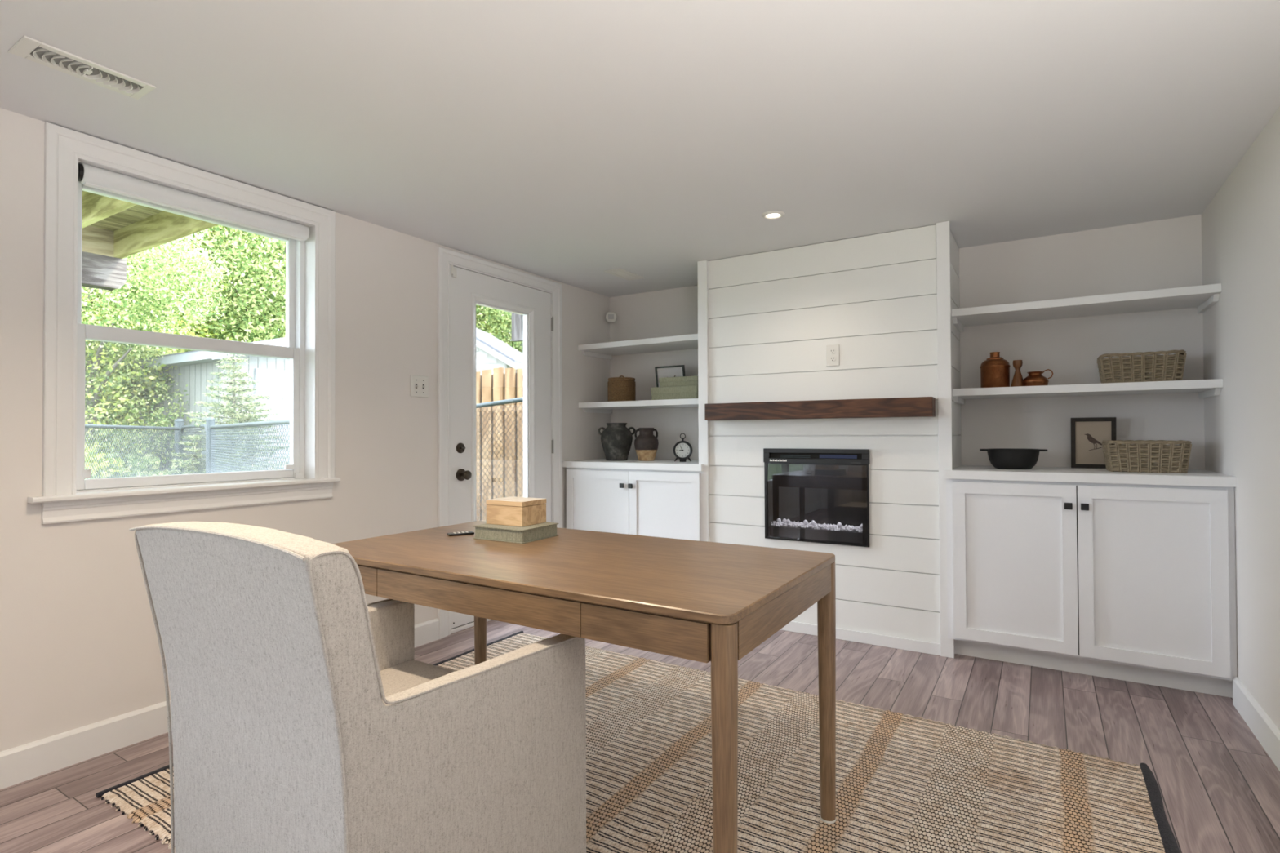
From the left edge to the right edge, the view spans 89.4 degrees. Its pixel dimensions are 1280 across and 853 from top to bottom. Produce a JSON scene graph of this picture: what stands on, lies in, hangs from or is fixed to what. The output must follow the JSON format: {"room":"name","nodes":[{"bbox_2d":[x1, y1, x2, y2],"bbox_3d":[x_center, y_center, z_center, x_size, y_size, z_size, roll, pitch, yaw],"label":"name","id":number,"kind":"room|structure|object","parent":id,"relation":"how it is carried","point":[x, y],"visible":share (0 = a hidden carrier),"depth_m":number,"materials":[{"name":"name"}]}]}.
{"room":"office","nodes":[
{"label":"office","id":0,"kind":"room"},
{"bbox_2d":[0,107,609,751],"bbox_3d":[-2.022,0.065,2.182,0.160,2.143,6.535,-1,-1,32],"label":"wall","id":1,"kind":"structure","parent":0,"point":[79,646],"depth_m":2.33,"materials":[{"name":"grey paint"}]},
{"bbox_2d":[27,121,340,524],"bbox_3d":[-1.747,-0.338,2.580,0.205,1.322,1.066,-1,-1,32],"label":"window","id":2,"kind":"structure","parent":1,"relation":"in","point":[310,264],"depth_m":2.44,"materials":[{"name":"white paint"}]},
{"bbox_2d":[78,160,309,241],"bbox_3d":[-1.740,-0.877,2.587,0.068,0.075,0.832,-1,-1,32],"label":"roller blind","id":3,"kind":"object","parent":2,"relation":"attached to","point":[89,175],"visible":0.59,"depth_m":2.51,"materials":[{"name":"white fabric"}]},
{"bbox_2d":[0,617,439,789],"bbox_3d":[-2.380,1.073,1.421,0.015,0.113,4.881,-1,-1,32],"label":"baseboard","id":4,"kind":"structure","parent":1,"relation":"attached to","point":[22,763],"depth_m":2.21,"materials":[{"name":"white paint"}]},
{"bbox_2d":[410,374,428,397],"bbox_3d":[-1.157,-0.212,3.408,0.016,0.114,0.116,-1,-1,32],"label":"light switch","id":5,"kind":"object","parent":1,"relation":"attached to","point":[419,384],"visible":1,"depth_m":3.41,"materials":[{"name":"white plastic"}]},
{"bbox_2d":[437,246,562,639],"bbox_3d":[-0.859,0.090,3.982,0.211,2.125,1.055,-1,-1,32],"label":"door","id":6,"kind":"structure","parent":1,"relation":"in","point":[464,282],"depth_m":3.75,"materials":[{"name":"white paint"}]},
{"bbox_2d":[0,0,1279,297],"bbox_3d":[-0.515,-1.085,1.253,3.725,0.120,6.775,-1,-1,32],"label":"ceiling","id":7,"kind":"structure","parent":0,"point":[570,142],"depth_m":2.07,"materials":[{"name":"paint"}]},
{"bbox_2d":[8,35,155,99],"bbox_3d":[-1.571,-1.008,1.834,0.126,0.009,0.294,-1,-1,32],"label":"ceiling vent","id":8,"kind":"object","parent":7,"relation":"in","point":[42,53],"visible":1,"depth_m":1.82,"materials":[{"name":"white plastic"}]},
{"bbox_2d":[604,268,644,280],"bbox_3d":[-0.099,-0.988,4.212,0.126,0.007,0.292,-1,-1,32],"label":"ceiling vent","id":9,"kind":"object","parent":7,"relation":"in","point":[620,273],"visible":1,"depth_m":4.20,"materials":[{"name":"white plastic"}]},
{"bbox_2d":[761,210,784,219],"bbox_3d":[0.633,-1.003,3.075,0.108,0.010,0.108,-1,-1,32],"label":"recessed light","id":10,"kind":"object","parent":7,"relation":"in","point":[771,215],"visible":1,"depth_m":3.06,"materials":[{"name":"white plastic"}]},
{"bbox_2d":[0,619,1279,852],"bbox_3d":[-0.504,1.168,1.226,3.725,0.100,6.775,-1,-1,32],"label":"floor","id":11,"kind":"structure","parent":0,"point":[1219,786],"depth_m":2.39,"materials":[{"name":"brown wood"}]},
{"bbox_2d":[565,467,702,541],"bbox_3d":[0.070,0.714,4.368,1.032,0.877,0.600,-1,-1,32],"label":"base cabinet","id":12,"kind":"object","parent":11,"relation":"on","point":[664,504],"visible":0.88,"depth_m":4.11,"materials":[{"name":"white paint"}]},
{"bbox_2d":[562,458,703,471],"bbox_3d":[0.070,0.254,4.380,1.062,0.041,0.587,-1,-1,32],"label":"countertop","id":13,"kind":"structure","parent":12,"relation":"on","point":[630,464],"depth_m":4.16,"materials":[{"name":"white paint"}]},
{"bbox_2d":[597,422,635,460],"bbox_3d":[-0.163,0.106,4.519,0.222,0.260,0.222,0,-1,-30],"label":"vase","id":14,"kind":"object","parent":13,"relation":"on","point":[616,439],"visible":0.98,"depth_m":4.44,"materials":[{"name":"grey ceramic"}]},
{"bbox_2d":[634,427,658,461],"bbox_3d":[0.044,0.122,4.449,0.166,0.225,0.166,-1,-1,32],"label":"jar","id":15,"kind":"object","parent":13,"relation":"on","point":[646,444],"visible":1,"depth_m":4.39,"materials":[{"name":"ceramic"}]},
{"bbox_2d":[673,433,692,462],"bbox_3d":[0.280,0.137,4.226,0.126,0.186,0.043,0,-1,9],"label":"alarm clock","id":16,"kind":"object","parent":13,"relation":"on","point":[682,450],"visible":1,"depth_m":4.21,"materials":[{"name":"black metal"}]},
{"bbox_2d":[95,631,1180,852],"bbox_3d":[0.007,1.118,2.057,2.769,0.013,1.903,-1,-1,32],"label":"area rug","id":17,"kind":"object","parent":11,"relation":"on","point":[905,784],"visible":0.63,"depth_m":2.01,"materials":[{"name":"fabric"}]},
{"bbox_2d":[128,521,586,852],"bbox_3d":[-0.600,0.648,1.450,0.690,0.920,0.696,-1,-1,32],"label":"upholstered armchair","id":18,"kind":"object","parent":17,"relation":"on","point":[305,718],"visible":0.98,"depth_m":1.21,"materials":[{"name":"fabric"}]},
{"bbox_2d":[379,660,454,697],"bbox_3d":[-0.565,0.717,1.512,0.580,0.094,0.550,-1,-1,32],"label":"seat cushion","id":19,"kind":"object","parent":18,"relation":"on","point":[397,676],"depth_m":1.76,"materials":[{"name":"fabric"}]},
{"bbox_2d":[333,520,835,852],"bbox_3d":[-0.233,0.741,1.899,1.418,0.749,0.744,-1,-1,32],"label":"desk","id":20,"kind":"object","parent":17,"relation":"on","point":[704,602],"visible":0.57,"depth_m":1.58,"materials":[{"name":"brown wood"}]},
{"bbox_2d":[446,531,474,536],"bbox_3d":[-0.616,0.368,2.224,0.086,0.008,0.038,0,-1,-28],"label":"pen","id":21,"kind":"object","parent":20,"relation":"on","point":[462,533],"visible":1,"depth_m":2.21,"materials":[{"name":"black plastic"}]},
{"bbox_2d":[473,522,558,543],"bbox_3d":[-0.414,0.349,2.166,0.217,0.042,0.192,-1,-1,32],"label":"box","id":22,"kind":"object","parent":20,"relation":"on","point":[519,535],"visible":0.87,"depth_m":2.10,"materials":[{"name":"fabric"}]},
{"bbox_2d":[485,496,546,526],"bbox_3d":[-0.419,0.287,2.197,0.162,0.081,0.133,-1,-1,32],"label":"wooden box","id":23,"kind":"object","parent":22,"relation":"on","point":[506,511],"visible":1,"depth_m":2.15,"materials":[{"name":"brown wood"}]},
{"bbox_2d":[946,478,1237,697],"bbox_3d":[2.091,0.689,3.109,1.060,0.877,0.600,-1,-1,32],"label":"base cabinet","id":24,"kind":"object","parent":11,"relation":"on","point":[1135,583],"visible":0.98,"depth_m":2.84,"materials":[{"name":"white paint"}]},
{"bbox_2d":[944,465,1235,487],"bbox_3d":[2.091,0.230,3.121,1.065,0.041,0.587,-1,-1,32],"label":"countertop","id":25,"kind":"structure","parent":24,"relation":"on","point":[1202,477],"depth_m":2.89,"materials":[{"name":"white paint"}]},
{"bbox_2d":[979,448,1047,469],"bbox_3d":[1.869,0.162,3.241,0.236,0.098,0.236,0,-1,-12],"label":"bowl","id":26,"kind":"object","parent":25,"relation":"on","point":[999,458],"visible":1,"depth_m":3.16,"materials":[{"name":"black metal"}]},
{"bbox_2d":[1071,417,1115,468],"bbox_3d":[2.276,0.083,3.249,0.186,0.256,0.047,-1,-1,32],"label":"framed print","id":27,"kind":"object","parent":25,"relation":"on","point":[1087,434],"visible":0.83,"depth_m":3.25,"materials":[{"name":"beige paper"}]},
{"bbox_2d":[1102,440,1191,473],"bbox_3d":[2.319,0.135,2.972,0.312,0.144,0.227,-1,-1,28],"label":"wicker basket","id":28,"kind":"object","parent":25,"relation":"on","point":[1162,457],"visible":1,"depth_m":2.89,"materials":[{"name":"beige wicker"}]},
{"bbox_2d":[707,224,961,643],"bbox_3d":[1.091,0.069,3.776,1.358,2.143,0.534,-1,-1,32],"label":"wall","id":29,"kind":"structure","parent":0,"point":[774,315],"depth_m":3.45,"materials":[{"name":"white paint"}]},
{"bbox_2d":[697,260,709,542],"bbox_3d":[0.384,0.074,3.890,0.062,2.142,0.020,-1,-1,32],"label":"trim","id":30,"kind":"structure","parent":29,"relation":"attached to","point":[703,277],"depth_m":3.88,"materials":[{"name":"white paint"}]},
{"bbox_2d":[763,448,870,546],"bbox_3d":[0.996,0.378,3.599,0.579,0.510,0.182,-1,-1,32],"label":"electric fireplace","id":31,"kind":"object","parent":29,"relation":"attached to","point":[815,495],"visible":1,"depth_m":3.63,"materials":[{"name":"black glass"}]},
{"bbox_2d":[770,453,862,459],"bbox_3d":[0.957,0.161,3.541,0.509,0.029,0.003,-1,-1,32],"label":"vent","id":32,"kind":"object","parent":31,"relation":"attached to","point":[773,455],"depth_m":3.53,"materials":[{"name":"metal"}]},
{"bbox_2d":[770,525,862,533],"bbox_3d":[1.001,0.570,3.604,0.551,0.009,0.143,-1,-1,32],"label":"fireplace crystals","id":33,"kind":"object","parent":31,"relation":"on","point":[784,529],"depth_m":3.55},
{"bbox_2d":[704,396,935,420],"bbox_3d":[0.925,-0.091,3.507,1.227,0.096,0.100,-1,-1,32],"label":"mantel shelf","id":34,"kind":"object","parent":29,"relation":"attached to","point":[918,406],"visible":1,"depth_m":3.42,"materials":[{"name":"brown wood"}]},
{"bbox_2d":[826,344,839,366],"bbox_3d":[1.040,-0.384,3.491,0.071,0.114,0.009,-1,-1,32],"label":"wall outlet","id":35,"kind":"object","parent":29,"relation":"attached to","point":[832,351],"visible":1,"depth_m":3.49,"materials":[{"name":"white plastic"}]},
{"bbox_2d":[829,356,835,361],"bbox_3d":[1.039,-0.363,3.489,0.033,0.029,0.003,-1,-1,32],"label":"receptacle","id":36,"kind":"object","parent":35,"relation":"attached to","point":[831,358],"depth_m":3.49,"materials":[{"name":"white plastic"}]},
{"bbox_2d":[829,348,835,354],"bbox_3d":[1.039,-0.404,3.490,0.033,0.029,0.003,-1,-1,32],"label":"receptacle","id":37,"kind":"object","parent":35,"relation":"attached to","point":[832,351],"depth_m":3.49,"materials":[{"name":"white plastic"}]},
{"bbox_2d":[779,621,940,655],"bbox_3d":[0.952,1.110,3.531,1.260,0.057,0.013,-1,-1,32],"label":"trim","id":38,"kind":"structure","parent":29,"relation":"attached to","point":[922,646],"depth_m":3.36,"materials":[{"name":"white paint"}]},
{"bbox_2d":[936,221,954,658],"bbox_3d":[1.505,0.060,3.191,0.060,2.142,0.020,-1,-1,32],"label":"trim","id":39,"kind":"structure","parent":29,"relation":"attached to","point":[943,228],"depth_m":3.19,"materials":[{"name":"white paint"}]},
{"bbox_2d":[609,214,1204,469],"bbox_3d":[1.199,0.072,4.095,3.605,2.143,0.120,-1,-1,32],"label":"wall","id":40,"kind":"structure","parent":0,"point":[1162,254],"depth_m":3.42,"materials":[{"name":"grey paint"}]},
{"bbox_2d":[605,311,616,322],"bbox_3d":[-0.219,-0.818,4.875,0.084,0.078,0.081,0,-1,-4],"label":"sensor","id":41,"kind":"object","parent":40,"relation":"attached to","point":[611,317],"visible":1,"depth_m":4.84,"materials":[{"name":"white plastic"}]},
{"bbox_2d":[577,333,697,359],"bbox_3d":[0.108,-0.548,4.478,1.039,0.066,0.394,-1,-1,32],"label":"wall shelf","id":42,"kind":"object","parent":40,"relation":"attached to","point":[606,350],"visible":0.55,"depth_m":4.45,"materials":[{"name":"white paint"}]},
{"bbox_2d":[578,398,697,413],"bbox_3d":[0.110,-0.139,4.473,1.039,0.066,0.394,-1,-1,32],"label":"wall shelf","id":43,"kind":"object","parent":40,"relation":"attached to","point":[600,406],"visible":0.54,"depth_m":4.40,"materials":[{"name":"white paint"}]},
{"bbox_2d":[607,375,635,401],"bbox_3d":[-0.130,-0.266,4.579,0.199,0.190,0.199,-1,-1,35],"label":"lidded canister","id":44,"kind":"object","parent":43,"relation":"on","point":[620,388],"visible":0.95,"depth_m":4.50,"materials":[{"name":"brown wicker"}]},
{"bbox_2d":[651,385,697,399],"bbox_3d":[0.281,-0.218,4.304,0.340,0.084,0.240,-1,-1,32],"label":"storage box","id":45,"kind":"object","parent":43,"relation":"on","point":[691,391],"visible":0.67,"depth_m":4.20,"materials":[{"name":"green fabric"}]},
{"bbox_2d":[654,364,685,386],"bbox_3d":[0.216,-0.297,4.514,0.228,0.251,0.054,-1,-1,32],"label":"framed print","id":46,"kind":"object","parent":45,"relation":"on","point":[677,371],"visible":0.33,"depth_m":4.51,"materials":[{"name":"white paper"}]},
{"bbox_2d":[658,375,697,386],"bbox_3d":[0.301,-0.291,4.287,0.285,0.062,0.210,-1,-1,32],"label":"storage box","id":47,"kind":"object","parent":45,"relation":"on","point":[681,380],"visible":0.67,"depth_m":4.20,"materials":[{"name":"green fabric"}]},
{"bbox_2d":[951,283,1222,332],"bbox_3d":[2.146,-0.572,3.208,1.046,0.066,0.394,-1,-1,32],"label":"wall shelf","id":48,"kind":"object","parent":40,"relation":"attached to","point":[1202,297],"visible":1,"depth_m":3.11,"materials":[{"name":"white paint"}]},
{"bbox_2d":[952,378,1222,404],"bbox_3d":[2.148,-0.163,3.203,1.046,0.066,0.394,-1,-1,32],"label":"wall shelf","id":49,"kind":"object","parent":40,"relation":"attached to","point":[1206,388],"visible":1,"depth_m":3.05,"materials":[{"name":"white paint"}]},
{"bbox_2d":[979,351,1010,387],"bbox_3d":[1.839,-0.289,3.352,0.138,0.190,0.138,-1,-1,32],"label":"copper canister","id":50,"kind":"object","parent":49,"relation":"on","point":[995,370],"visible":0.85,"depth_m":3.30,"materials":[{"name":"brown metal"}]},
{"bbox_2d":[1010,360,1022,386],"bbox_3d":[1.928,-0.266,3.302,0.067,0.143,0.067,-1,-1,32],"label":"candle holder","id":51,"kind":"object","parent":49,"relation":"on","point":[1017,380],"visible":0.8,"depth_m":3.29,"materials":[{"name":"brown wood"}]},
{"bbox_2d":[1022,368,1053,386],"bbox_3d":[1.990,-0.241,3.258,0.116,0.091,0.116,0,-1,-11],"label":"jug","id":52,"kind":"object","parent":49,"relation":"on","point":[1034,378],"visible":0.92,"depth_m":3.22,"materials":[{"name":"brown metal"}]},
{"bbox_2d":[1097,349,1186,383],"bbox_3d":[2.356,-0.271,3.051,0.325,0.144,0.227,-1,-1,31],"label":"wicker basket","id":53,"kind":"object","parent":49,"relation":"on","point":[1159,367],"visible":0.85,"depth_m":2.97,"materials":[{"name":"beige wicker"}]},
{"bbox_2d":[1201,106,1279,729],"bbox_3d":[1.020,0.028,0.286,0.120,2.143,6.775,-1,-1,32],"label":"wall","id":54,"kind":"structure","parent":0,"point":[1241,224],"depth_m":2.40,"materials":[{"name":"grey paint"}]},
{"bbox_2d":[1232,676,1279,771],"bbox_3d":[0.819,1.042,0.073,0.015,0.113,5.976,-1,-1,32],"label":"baseboard","id":55,"kind":"structure","parent":54,"relation":"attached to","point":[1267,733],"depth_m":2.31,"materials":[{"name":"white paint"}]},
{"label":"outside","id":56,"kind":"structure","parent":0,"visible":0},
{"bbox_3d":[-18.100,1.740,33.080,59.839,0.270,90.000,-1,-1,32],"label":"ground","id":57,"kind":"structure","parent":56,"visible":0},
{"bbox_2d":[84,441,142,479],"bbox_3d":[-8.673,0.707,9.013,2.410,1.151,2.553,-1,-1,32],"label":"shrub","id":58,"kind":"object","parent":57,"relation":"on","point":[99,467],"visible":0.04,"depth_m":9.36,"materials":[{"name":"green plant"}]},
{"bbox_2d":[85,447,167,479],"bbox_3d":[-8.644,0.803,10.105,2.022,0.988,2.301,-1,-1,32],"label":"shrub","id":59,"kind":"object","parent":57,"relation":"on","point":[105,447],"visible":0.03,"depth_m":9.91,"materials":[{"name":"green plant"}]},
{"bbox_2d":[84,417,184,479],"bbox_3d":[-6.624,0.557,8.497,0.137,1.407,3.272,0,-1,-18],"label":"fence","id":60,"kind":"object","parent":57,"relation":"on","point":[179,423],"visible":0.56,"depth_m":8.46,"materials":[{"name":"metal"}]},
{"bbox_2d":[98,453,172,478],"bbox_3d":[-8.371,0.866,10.620,1.928,0.874,2.118,0,-1,-20],"label":"shrub","id":61,"kind":"object","parent":57,"relation":"on","point":[143,458],"visible":0.06,"depth_m":10.50,"materials":[{"name":"green plant"}]},
{"bbox_2d":[81,191,218,290],"bbox_3d":[-3.508,-0.120,2.464,2.637,2.592,3.440,-1,-1,32],"label":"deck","id":62,"kind":"object","parent":57,"relation":"on","point":[113,229],"visible":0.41,"depth_m":4.30,"materials":[{"name":"yellow wood"}]},
{"bbox_2d":[81,235,226,471],"bbox_3d":[-11.468,-2.884,12.021,7.527,8.424,6.372,0,-1,1],"label":"leafy tree","id":63,"kind":"object","parent":57,"relation":"on","point":[126,416],"visible":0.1,"depth_m":11.07,"materials":[{"name":"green plant"}]},
{"bbox_2d":[81,228,236,467],"bbox_3d":[-9.151,-1.500,11.150,5.581,5.615,4.191,0,-1,17],"label":"leafy tree","id":64,"kind":"object","parent":57,"relation":"on","point":[161,282],"visible":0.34,"depth_m":10.72,"materials":[{"name":"green plant"}]},
{"bbox_2d":[124,463,205,476],"bbox_3d":[-7.669,0.942,10.506,1.892,0.716,1.727,-1,-1,32],"label":"shrub","id":65,"kind":"object","parent":57,"relation":"on","point":[136,473],"visible":0.02,"depth_m":10.17,"materials":[{"name":"green plant"}]},
{"bbox_2d":[96,225,285,453],"bbox_3d":[-14.285,-5.035,16.419,9.415,12.855,10.029,0,-1,-18],"label":"leafy tree","id":66,"kind":"object","parent":57,"relation":"on","point":[203,335],"visible":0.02,"depth_m":16.61,"materials":[{"name":"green plant"}]},
{"bbox_2d":[123,225,285,355],"bbox_3d":[-11.972,-5.421,18.137,10.140,13.646,9.972,0,-1,-7],"label":"leafy tree","id":67,"kind":"object","parent":57,"relation":"on","point":[262,330],"visible":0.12,"depth_m":16.65,"materials":[{"name":"green plant"}]},
{"bbox_2d":[122,337,289,475],"bbox_3d":[-7.425,-0.239,13.198,3.925,3.119,4.205,-1,-1,32],"label":"garden shed","id":68,"kind":"object","parent":57,"relation":"on","point":[195,367],"visible":0.2,"depth_m":11.34,"materials":[{"name":"grey"}]},
{"bbox_2d":[128,226,285,433],"bbox_3d":[-13.836,-5.852,21.059,10.851,14.595,10.360,-1,-1,42],"label":"leafy tree","id":69,"kind":"object","parent":57,"relation":"on","point":[223,227],"visible":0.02,"depth_m":19.56,"materials":[{"name":"green plant"}]},
{"bbox_2d":[160,353,289,474],"bbox_3d":[-6.023,0.051,9.580,1.756,2.440,1.891,0,-1,-41],"label":"spruce tree","id":70,"kind":"object","parent":57,"relation":"on","point":[231,407],"visible":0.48,"depth_m":9.46,"materials":[{"name":"green plant"}]},
{"bbox_2d":[205,417,289,473],"bbox_3d":[-4.230,0.541,6.870,0.107,1.379,4.467,0,-1,-41],"label":"fence","id":71,"kind":"object","parent":57,"relation":"on","point":[211,467],"visible":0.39,"depth_m":6.95,"materials":[{"name":"metal"}]},
{"bbox_2d":[179,424,205,474],"bbox_3d":[-6.361,0.615,9.221,1.926,1.288,0.110,-1,-1,44],"label":"gate","id":72,"kind":"object","parent":71,"relation":"attached to","point":[182,429],"visible":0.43,"depth_m":9.28,"materials":[{"name":"metal"}]},
{"bbox_2d":[475,328,523,375],"bbox_3d":[-3.744,-0.449,13.408,3.500,3.509,3.500,0,-1,7],"label":"house","id":73,"kind":"structure","parent":57,"relation":"on","point":[491,353],"depth_m":11.84,"materials":[{"name":"grey"}]},
{"bbox_2d":[475,304,523,353],"bbox_3d":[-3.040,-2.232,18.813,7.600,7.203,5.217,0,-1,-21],"label":"leafy tree","id":74,"kind":"object","parent":57,"relation":"on","point":[507,315],"visible":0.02,"depth_m":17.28,"materials":[{"name":"green plant"}]},
{"bbox_2d":[475,367,524,520],"bbox_3d":[-1.590,0.299,6.943,3.933,1.841,0.078,-1,-1,32],"label":"fence","id":75,"kind":"object","parent":57,"relation":"on","point":[498,386],"visible":0.12,"depth_m":6.85,"materials":[{"name":"brown wood"}]},
{"bbox_2d":[475,396,524,520],"bbox_3d":[-1.282,0.420,5.879,2.446,1.570,0.066,-1,-1,32],"label":"fence","id":76,"kind":"object","parent":57,"relation":"on","point":[517,400],"visible":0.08,"depth_m":5.88,"materials":[{"name":"metal"}]},
{"bbox_2d":[511,312,523,342],"bbox_3d":[-0.568,-0.405,6.444,1.850,3.230,0.100,-1,-1,32],"label":"stair landing","id":77,"kind":"structure","parent":57,"relation":"on","point":[517,319],"depth_m":6.87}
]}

